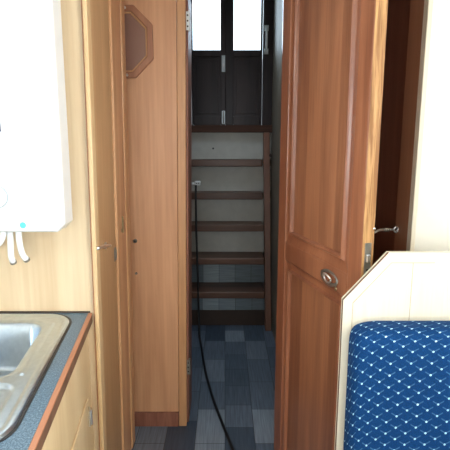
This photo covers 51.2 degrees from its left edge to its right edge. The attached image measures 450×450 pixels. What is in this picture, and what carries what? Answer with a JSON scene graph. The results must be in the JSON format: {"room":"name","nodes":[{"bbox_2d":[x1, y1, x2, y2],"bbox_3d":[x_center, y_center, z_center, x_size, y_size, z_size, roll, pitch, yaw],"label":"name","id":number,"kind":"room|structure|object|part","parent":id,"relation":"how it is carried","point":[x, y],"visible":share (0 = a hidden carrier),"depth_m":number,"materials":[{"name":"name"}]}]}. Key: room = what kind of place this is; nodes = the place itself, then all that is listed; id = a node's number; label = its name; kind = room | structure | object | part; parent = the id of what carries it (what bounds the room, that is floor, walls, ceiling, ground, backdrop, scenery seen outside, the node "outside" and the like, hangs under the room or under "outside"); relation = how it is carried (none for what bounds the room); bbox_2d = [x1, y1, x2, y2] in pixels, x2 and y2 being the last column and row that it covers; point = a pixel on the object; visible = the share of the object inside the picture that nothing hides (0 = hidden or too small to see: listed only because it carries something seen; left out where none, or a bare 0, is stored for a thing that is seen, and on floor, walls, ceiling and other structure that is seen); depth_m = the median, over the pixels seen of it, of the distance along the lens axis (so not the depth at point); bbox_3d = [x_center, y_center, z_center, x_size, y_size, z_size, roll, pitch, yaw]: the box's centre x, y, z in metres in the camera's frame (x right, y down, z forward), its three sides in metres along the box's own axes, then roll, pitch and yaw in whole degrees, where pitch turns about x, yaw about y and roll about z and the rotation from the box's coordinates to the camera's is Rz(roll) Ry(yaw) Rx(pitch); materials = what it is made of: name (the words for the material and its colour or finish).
{"room":"ship interior","nodes":[
{"label":"ship interior","id":0,"kind":"room"},
{"bbox_2d":[124,0,178,411],"bbox_3d":[-0.485,-0.037,2.292,0.534,2.070,0.020,0,11,0],"label":"door","id":1,"kind":"structure","parent":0,"point":[151,96],"depth_m":2.28,"materials":[{"name":"orange wood"}]},
{"bbox_2d":[119,0,134,447],"bbox_3d":[-0.458,0.033,2.134,0.069,2.150,0.067,0,11,0],"label":"trim","id":2,"kind":"structure","parent":1,"relation":"attached to","point":[122,16],"depth_m":2.10,"materials":[{"name":"orange wood"}]},
{"bbox_2d":[124,5,153,77],"bbox_3d":[-0.482,-0.827,2.124,0.314,0.314,0.020,0,11,0],"label":"octagonal mirror","id":3,"kind":"object","parent":1,"relation":"attached to","point":[139,52],"visible":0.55,"depth_m":2.13,"materials":[{"name":"brown wood"}]},
{"bbox_2d":[124,14,145,69],"bbox_3d":[-0.482,-0.828,2.131,0.243,0.243,0.004,0,11,0],"label":"mirror glass","id":4,"kind":"object","parent":3,"relation":"attached to","point":[135,31],"depth_m":2.13,"materials":[{"name":"brown mirror"}]},
{"bbox_2d":[135,412,178,425],"bbox_3d":[-0.488,1.022,2.480,0.489,0.078,0.024,0,11,0],"label":"baseboard","id":5,"kind":"structure","parent":1,"relation":"attached to","point":[141,418],"depth_m":2.47,"materials":[{"name":"brown wood"}]},
{"bbox_2d":[177,0,186,425],"bbox_3d":[-0.209,0.002,2.298,0.067,2.150,0.033,0,11,0],"label":"trim","id":6,"kind":"structure","parent":1,"relation":"attached to","point":[181,4],"depth_m":2.27,"materials":[{"name":"brown wood"}]},
{"bbox_2d":[186,0,191,421],"bbox_3d":[-0.193,-0.021,2.423,0.068,2.150,0.228,0,11,0],"label":"trim","id":7,"kind":"structure","parent":1,"relation":"attached to","point":[188,2],"depth_m":2.37,"materials":[{"name":"brown wood"}]},
{"bbox_2d":[131,325,275,449],"bbox_3d":[0.000,1.264,1.534,2.200,0.050,5.550,0,11,0],"label":"floor","id":8,"kind":"structure","parent":0,"point":[239,359],"depth_m":2.75,"materials":[{"name":"grey plastic"}]},
{"bbox_2d":[42,335,94,449],"bbox_3d":[-0.553,0.911,0.942,0.534,0.863,1.576,0,11,0],"label":"base cabinet","id":9,"kind":"object","parent":8,"relation":"on","point":[71,428],"visible":0.75,"depth_m":1.41,"materials":[{"name":"brown wood"}]},
{"bbox_2d":[0,311,91,449],"bbox_3d":[-0.682,0.466,0.850,0.833,0.040,1.599,0,11,0],"label":"countertop","id":10,"kind":"structure","parent":9,"relation":"on","point":[32,432],"depth_m":1.15,"materials":[{"name":"blue laminate"}]},
{"bbox_2d":[0,313,71,441],"bbox_3d":[-0.694,0.448,1.279,0.448,0.164,0.767,-1,11,-7],"label":"sink","id":11,"kind":"object","parent":10,"relation":"in","point":[29,342],"visible":1,"depth_m":1.37,"materials":[{"name":"metal"}]},
{"bbox_3d":[-0.429,0.878,1.355,0.005,0.495,0.564,-1,11,-7],"label":"door","id":12,"kind":"part","parent":9,"relation":"part of","materials":[{"name":"brown wood"}]},
{"bbox_2d":[108,0,127,449],"bbox_3d":[-0.458,0.065,1.966,0.069,2.150,0.091,0,11,0],"label":"trim","id":13,"kind":"structure","parent":8,"relation":"on","point":[119,221],"depth_m":1.93,"materials":[{"name":"orange wood"}]},
{"bbox_2d":[116,0,131,449],"bbox_3d":[-0.461,0.048,2.053,0.064,2.150,0.092,0,11,0],"label":"trim","id":14,"kind":"structure","parent":8,"relation":"on","point":[117,1],"depth_m":2.04,"materials":[{"name":"orange wood"}]},
{"bbox_2d":[192,132,271,330],"bbox_3d":[-0.002,0.039,3.774,0.746,1.535,0.445,0,11,0],"label":"staircase","id":15,"kind":"structure","parent":8,"relation":"on","point":[232,206],"depth_m":3.79,"materials":[{"name":"paint"}]},
{"bbox_3d":[0.720,1.097,1.262,0.740,0.380,0.518,0,11,0],"label":"bench","id":16,"kind":"object","parent":8,"relation":"on","visible":0},
{"bbox_2d":[334,251,449,449],"bbox_3d":[0.718,0.640,1.453,0.754,1.148,0.023,0,11,0],"label":"panel","id":17,"kind":"object","parent":16,"relation":"attached to","point":[400,285],"visible":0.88,"depth_m":1.36,"materials":[{"name":"white wood"}]},
{"bbox_2d":[343,321,449,449],"bbox_3d":[0.716,0.517,1.344,0.728,0.490,0.132,0,11,0],"label":"cushion","id":18,"kind":"object","parent":17,"relation":"attached to","point":[398,387],"visible":1,"depth_m":1.27,"materials":[{"name":"blue fabric"}]},
{"bbox_2d":[0,0,449,449],"bbox_3d":[-0.006,0.128,1.626,2.213,2.150,0.050,0,11,0],"label":"wall","id":19,"kind":"structure","parent":0,"point":[57,276],"depth_m":1.58,"materials":[{"name":"brown wood"}]},
{"bbox_2d":[0,0,72,264],"bbox_3d":[-0.705,-0.346,1.420,0.451,0.961,0.187,0,11,0],"label":"water heater","id":20,"kind":"object","parent":19,"relation":"attached to","point":[35,182],"visible":1,"depth_m":1.36,"materials":[{"name":"white metal"}]},
{"bbox_3d":[-0.676,-0.082,1.383,0.065,0.065,0.016,0,11,0],"label":"dial knob","id":21,"kind":"part","parent":20,"relation":"part of","materials":[{"name":"white plastic"}]},
{"bbox_2d":[81,0,106,449],"bbox_3d":[-0.439,0.132,1.605,0.041,2.150,0.043,0,11,0],"label":"trim","id":22,"kind":"structure","parent":19,"relation":"attached to","point":[86,12],"depth_m":1.56,"materials":[{"name":"brown wood"}]},
{"bbox_2d":[90,0,121,449],"bbox_3d":[-0.450,0.109,1.753,0.065,2.100,0.338,0,11,0],"label":"door","id":23,"kind":"structure","parent":19,"relation":"in","point":[98,9],"depth_m":1.76,"materials":[{"name":"beige wood"}]},
{"bbox_3d":[-0.431,0.077,1.663,0.027,0.041,0.173,0,11,0],"label":"lever","id":24,"kind":"part","parent":23,"relation":"part of","materials":[{"name":"silver metal"}]},
{"bbox_3d":[-0.444,0.118,1.909,0.007,0.055,0.034,0,11,0],"label":"latch plate","id":25,"kind":"part","parent":23,"relation":"part of","materials":[{"name":"metal"}]},
{"bbox_2d":[274,0,387,449],"bbox_3d":[0.337,0.106,1.755,0.065,2.105,0.682,-3,11,-16],"label":"door","id":26,"kind":"structure","parent":19,"relation":"in","point":[333,51],"depth_m":1.69,"materials":[{"name":"brown wood"}]},
{"bbox_3d":[0.333,0.647,1.856,0.021,0.924,0.503,-3,11,-16],"label":"panel moulding","id":27,"kind":"part","parent":26,"relation":"part of","materials":[{"name":"brown wood"}]},
{"bbox_3d":[0.342,0.647,1.859,0.011,0.915,0.500,-3,11,-16],"label":"panel","id":28,"kind":"part","parent":26,"relation":"part of","materials":[{"name":"brown wood"}]},
{"bbox_3d":[0.342,0.153,1.766,0.036,0.080,0.504,-3,11,-16],"label":"rail","id":29,"kind":"part","parent":26,"relation":"part of","materials":[{"name":"brown wood"}]},
{"bbox_3d":[0.342,-0.376,1.667,0.010,0.985,0.500,-3,11,-16],"label":"panel","id":30,"kind":"part","parent":26,"relation":"part of","materials":[{"name":"brown wood"}]},
{"bbox_3d":[0.333,-0.375,1.665,0.021,0.994,0.503,-3,11,-16],"label":"panel moulding","id":31,"kind":"part","parent":26,"relation":"part of","materials":[{"name":"brown wood"}]},
{"bbox_3d":[0.363,0.183,1.632,0.010,0.056,0.120,-3,11,-16],"label":"flush pull","id":32,"kind":"part","parent":26,"relation":"part of","materials":[{"name":"metal"}]},
{"bbox_3d":[0.434,0.103,1.431,0.022,0.100,0.002,-3,11,-16],"label":"lock plate","id":33,"kind":"part","parent":26,"relation":"part of","materials":[{"name":"metal"}]},
{"bbox_2d":[373,226,398,233],"bbox_3d":[0.538,0.017,1.584,0.026,0.081,0.370,6,12,31],"label":"hook","id":34,"kind":"object","parent":26,"relation":"attached to","point":[396,227],"visible":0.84,"depth_m":1.62,"materials":[{"name":"silver metal"}]},
{"bbox_2d":[406,0,432,250],"bbox_3d":[0.642,0.126,1.638,0.015,2.150,0.038,0,11,0],"label":"trim","id":35,"kind":"structure","parent":19,"relation":"attached to","point":[428,4],"depth_m":1.54,"materials":[{"name":"brown wood"}]},
{"bbox_2d":[262,159,263,287],"bbox_3d":[-0.004,-0.007,4.017,0.752,1.535,0.040,0,11,0],"label":"wall","id":36,"kind":"structure","parent":0,"point":[262,159],"depth_m":4.00,"materials":[{"name":"brown wood"}]},
{"bbox_2d":[190,0,224,124],"bbox_3d":[-0.130,-1.380,3.654,0.268,1.182,0.060,0,11,0],"label":"door","id":37,"kind":"structure","parent":36,"relation":"in","point":[207,66],"depth_m":3.71,"materials":[{"name":"brown wood"}]},
{"bbox_3d":[-0.142,-1.091,3.712,0.180,0.410,0.006,0,11,0],"label":"panel moulding","id":38,"kind":"part","parent":37,"relation":"part of","materials":[{"name":"brown wood"}]},
{"bbox_3d":[-0.142,-1.093,3.722,0.216,0.450,0.016,0,11,0],"label":"panel","id":39,"kind":"part","parent":37,"relation":"part of","materials":[{"name":"brown wood"}]},
{"bbox_2d":[192,125,271,132],"bbox_3d":[-0.004,-0.775,3.795,0.751,0.057,0.195,0,11,0],"label":"trim","id":40,"kind":"structure","parent":36,"relation":"on","point":[195,128],"depth_m":3.70,"materials":[{"name":"brown wood"}]},
{"bbox_2d":[225,0,262,124],"bbox_3d":[0.141,-1.383,3.669,0.302,1.182,0.042,0,11,0],"label":"door","id":41,"kind":"structure","parent":36,"relation":"in","point":[243,68],"depth_m":3.70,"materials":[{"name":"brown wood"}]},
{"bbox_3d":[0.171,-1.093,3.722,0.210,0.450,0.016,0,11,0],"label":"panel","id":42,"kind":"part","parent":41,"relation":"part of","materials":[{"name":"brown wood"}]},
{"bbox_3d":[0.171,-1.091,3.712,0.174,0.410,0.006,0,11,0],"label":"panel moulding","id":43,"kind":"part","parent":41,"relation":"part of","materials":[{"name":"brown wood"}]},
{"bbox_2d":[261,0,273,124],"bbox_3d":[-0.004,-1.418,3.657,0.750,1.257,0.150,0,11,0],"label":"trim","id":44,"kind":"structure","parent":36,"relation":"attached to","point":[268,5],"depth_m":3.65,"materials":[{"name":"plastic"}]},
{"bbox_3d":[0.318,-1.421,3.600,0.032,0.210,0.039,0,11,0],"label":"grab handle","id":45,"kind":"part","parent":44,"relation":"part of","materials":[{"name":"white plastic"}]},
{"bbox_2d":[270,0,282,343],"bbox_3d":[0.382,-0.503,3.095,0.020,2.850,1.730,0,11,0],"label":"wall","id":46,"kind":"structure","parent":0,"point":[278,4],"depth_m":3.46,"materials":[{"name":"grey paint"}]},
{"bbox_2d":[372,0,410,265],"bbox_3d":[0.670,0.051,2.039,0.020,2.150,0.550,0,11,0],"label":"door","id":47,"kind":"structure","parent":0,"point":[398,14],"depth_m":1.87,"materials":[{"name":"brown wood"}]},
{"bbox_2d":[394,0,423,250],"bbox_3d":[0.648,0.111,1.718,0.023,2.150,0.123,0,11,0],"label":"trim","id":48,"kind":"structure","parent":47,"relation":"attached to","point":[416,6],"depth_m":1.63,"materials":[{"name":"brown wood"}]},
{"bbox_3d":[-0.390,-0.503,3.095,0.020,2.850,1.730,0,11,0],"label":"wall","id":49,"kind":"structure","parent":0,"visible":0},
{"bbox_2d":[192,181,200,185],"bbox_3d":[-0.279,-0.306,3.444,0.201,0.035,0.026,0,11,0],"label":"bracket","id":50,"kind":"object","parent":49,"relation":"attached to","point":[198,183],"visible":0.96,"depth_m":3.43,"materials":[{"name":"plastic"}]},
{"bbox_2d":[195,185,234,449],"bbox_3d":[-0.029,0.479,2.451,0.115,1.156,2.251,-1,11,-7],"label":"power cable","id":51,"kind":"object","parent":50,"relation":"hanging from","point":[196,237],"visible":1,"depth_m":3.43,"materials":[{"name":"black rubber"}]},
{"bbox_3d":[0.500,-0.002,2.319,0.400,2.150,0.020,0,11,0],"label":"wall","id":52,"kind":"structure","parent":0,"visible":0},
{"bbox_2d":[274,26,282,418],"bbox_3d":[0.281,0.013,2.238,0.038,2.150,0.155,0,11,0],"label":"trim","id":53,"kind":"structure","parent":52,"relation":"attached to","point":[282,26],"depth_m":2.30,"materials":[{"name":"brown wood"}]}
]}

